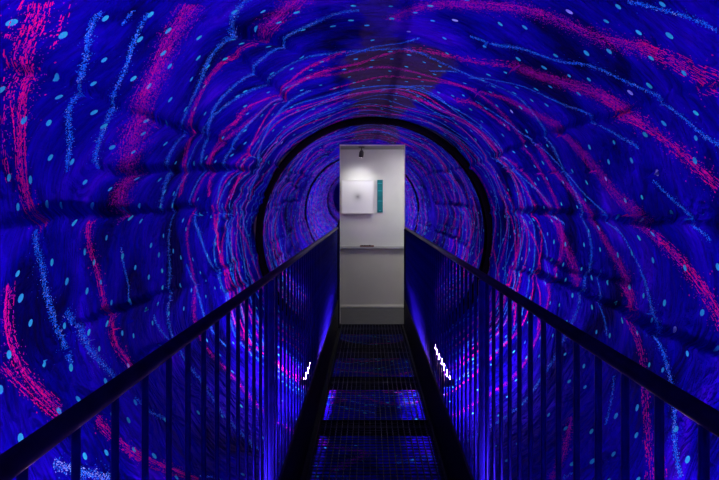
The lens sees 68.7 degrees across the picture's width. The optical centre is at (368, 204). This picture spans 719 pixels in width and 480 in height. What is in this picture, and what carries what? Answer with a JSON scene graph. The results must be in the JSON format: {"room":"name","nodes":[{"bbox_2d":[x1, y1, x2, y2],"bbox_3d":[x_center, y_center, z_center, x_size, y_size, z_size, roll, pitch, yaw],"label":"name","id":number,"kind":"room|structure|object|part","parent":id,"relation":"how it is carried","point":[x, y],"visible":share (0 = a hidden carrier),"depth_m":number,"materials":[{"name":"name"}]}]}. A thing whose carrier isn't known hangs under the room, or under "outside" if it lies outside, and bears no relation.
{"room":"vortex tunnel attraction","nodes":[
{"label":"vortex tunnel attraction","id":0,"kind":"room"},
{"bbox_2d":[254,126,453,233],"bbox_3d":[0.050,0.140,6.065,3.900,2.560,0.070,0,0,0],"label":"wall","id":1,"kind":"structure","parent":0,"point":[422,126],"depth_m":6.05,"materials":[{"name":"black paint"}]},
{"bbox_2d":[0,0,718,479],"bbox_3d":[0.060,0.344,-7.514,2.781,2.775,27.020,0,0,0],"label":"wall","id":2,"kind":"structure","parent":0,"point":[142,142],"depth_m":2.64,"materials":[{"name":"paint"}]},
{"bbox_2d":[255,117,492,346],"bbox_3d":[0.063,0.348,5.915,2.682,2.682,0.043,0,0,0],"label":"hoop","id":3,"kind":"object","parent":2,"relation":"attached to","point":[258,232],"visible":0.61,"depth_m":5.90,"materials":[{"name":"black plastic"}]},
{"bbox_2d":[340,149,403,245],"bbox_3d":[0.050,0.140,7.060,3.900,2.560,0.100,0,0,0],"label":"wall","id":4,"kind":"structure","parent":0,"point":[386,228],"depth_m":7.01,"materials":[{"name":"white paint"}]},
{"bbox_2d":[341,180,373,213],"bbox_3d":[-0.149,-0.109,6.985,0.433,0.444,0.050,0,0,0],"label":"framed picture","id":5,"kind":"object","parent":4,"relation":"attached to","point":[357,196],"visible":1,"depth_m":6.97,"materials":[{"name":"white"}]},
{"bbox_2d":[340,249,403,304],"bbox_3d":[0.050,0.973,7.003,3.900,0.775,0.015,0,0,0],"label":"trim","id":6,"kind":"structure","parent":4,"relation":"attached to","point":[367,276],"depth_m":7.00,"materials":[{"name":"grey paint"}]},
{"bbox_2d":[340,305,403,307],"bbox_3d":[0.050,1.343,6.992,3.900,0.034,0.035,0,0,0],"label":"baseboard","id":7,"kind":"structure","parent":4,"relation":"attached to","point":[341,306],"depth_m":6.98,"materials":[{"name":"beige"}]},
{"bbox_2d":[340,246,403,248],"bbox_3d":[0.050,0.560,6.982,3.900,0.036,0.055,0,0,0],"label":"trim","id":8,"kind":"structure","parent":4,"relation":"attached to","point":[341,247],"depth_m":6.96,"materials":[{"name":"grey"}]},
{"bbox_2d":[377,180,382,212],"bbox_3d":[0.147,-0.117,7.002,0.074,0.435,0.016,0,0,0],"label":"wall panel","id":9,"kind":"object","parent":4,"relation":"attached to","point":[379,182],"visible":1,"depth_m":7.00,"materials":[{"name":"teal ceramic"}]},
{"bbox_2d":[340,308,403,327],"bbox_3d":[0.050,1.390,6.505,3.900,0.060,1.010,0,0,0],"label":"floor","id":10,"kind":"structure","parent":0,"point":[347,315],"depth_m":6.42,"materials":[{"name":"grey concrete"}]},
{"bbox_2d":[340,146,403,148],"bbox_3d":[0.050,-0.770,6.555,3.900,0.060,0.910,0,0,0],"label":"ceiling","id":11,"kind":"structure","parent":0,"point":[341,147],"depth_m":6.77,"materials":[{"name":"grey"}]},
{"bbox_2d":[358,146,364,157],"bbox_3d":[-0.095,-0.671,6.679,0.076,0.138,0.082,0,0,0],"label":"ceiling spotlight","id":12,"kind":"object","parent":11,"relation":"attached to","point":[361,153],"visible":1,"depth_m":6.65,"materials":[{"name":"black paint"}]},
{"bbox_2d":[262,123,486,346],"bbox_3d":[0.063,0.348,5.975,2.640,2.640,0.008,0,1,-1],"label":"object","id":13,"kind":"structure","parent":0,"point":[444,206],"depth_m":5.96,"materials":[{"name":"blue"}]},
{"bbox_2d":[301,325,447,479],"bbox_3d":[0.028,1.408,3.620,0.825,0.104,4.640,0,0,0],"label":"frame","id":14,"kind":"object","parent":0,"point":[305,473],"visible":0.35,"depth_m":3.61,"materials":[{"name":"black metal"}]},
{"bbox_2d":[0,227,338,479],"bbox_3d":[-0.360,0.817,2.622,0.042,1.141,6.643,0,0,0],"label":"metal railing","id":15,"kind":"object","parent":14,"relation":"on","point":[321,258],"visible":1,"depth_m":1.74,"materials":[{"name":"black metal"}]},
{"bbox_3d":[-0.360,0.829,1.900,0.038,1.118,0.016,0,0,0],"label":"post","id":16,"kind":"part","parent":15,"relation":"part of","materials":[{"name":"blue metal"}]},
{"bbox_3d":[-0.348,1.226,2.615,0.010,0.321,6.630,0,0,0],"label":"kick plate","id":17,"kind":"part","parent":15,"relation":"part of","materials":[{"name":"black metal"}]},
{"bbox_3d":[-0.360,0.829,5.935,0.042,1.118,0.016,0,0,0],"label":"post","id":18,"kind":"part","parent":15,"relation":"part of","materials":[{"name":"black metal"}]},
{"bbox_2d":[337,324,408,348],"bbox_3d":[0.036,1.375,5.490,0.683,0.030,1.000,0,0,0],"label":"panel","id":19,"kind":"object","parent":14,"relation":"on","point":[344,326],"visible":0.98,"depth_m":5.54,"materials":[{"name":"metal"}]},
{"bbox_2d":[331,349,416,376],"bbox_3d":[0.036,1.375,4.572,0.683,0.030,0.824,0,0,0],"label":"panel","id":20,"kind":"object","parent":14,"relation":"on","point":[339,358],"visible":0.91,"depth_m":4.50,"materials":[{"name":"metal"}]},
{"bbox_2d":[321,377,428,419],"bbox_3d":[0.036,1.375,3.742,0.683,0.030,0.824,0,0,0],"label":"panel","id":21,"kind":"object","parent":14,"relation":"on","point":[334,379],"visible":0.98,"depth_m":3.73,"materials":[{"name":"metal"}]},
{"bbox_2d":[307,420,444,479],"bbox_3d":[0.036,1.375,2.907,0.683,0.030,0.834,0,0,0],"label":"panel","id":22,"kind":"object","parent":14,"relation":"on","point":[325,423],"visible":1,"depth_m":2.94,"materials":[{"name":"metal"}]},
{"bbox_2d":[404,227,718,479],"bbox_3d":[0.415,0.817,2.622,0.042,1.141,6.643,0,0,0],"label":"metal railing","id":23,"kind":"object","parent":14,"relation":"on","point":[426,264],"visible":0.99,"depth_m":1.85,"materials":[{"name":"black metal"}]},
{"bbox_3d":[0.415,0.829,5.935,0.042,1.118,0.016,0,0,0],"label":"post","id":24,"kind":"part","parent":23,"relation":"part of","materials":[{"name":"black metal"}]},
{"bbox_3d":[0.403,1.226,2.615,0.010,0.321,6.630,0,0,0],"label":"kick plate","id":25,"kind":"part","parent":23,"relation":"part of","materials":[{"name":"black metal"}]},
{"bbox_3d":[0.415,0.829,1.900,0.038,1.118,0.016,0,0,0],"label":"post","id":26,"kind":"part","parent":23,"relation":"part of","materials":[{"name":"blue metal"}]}
]}

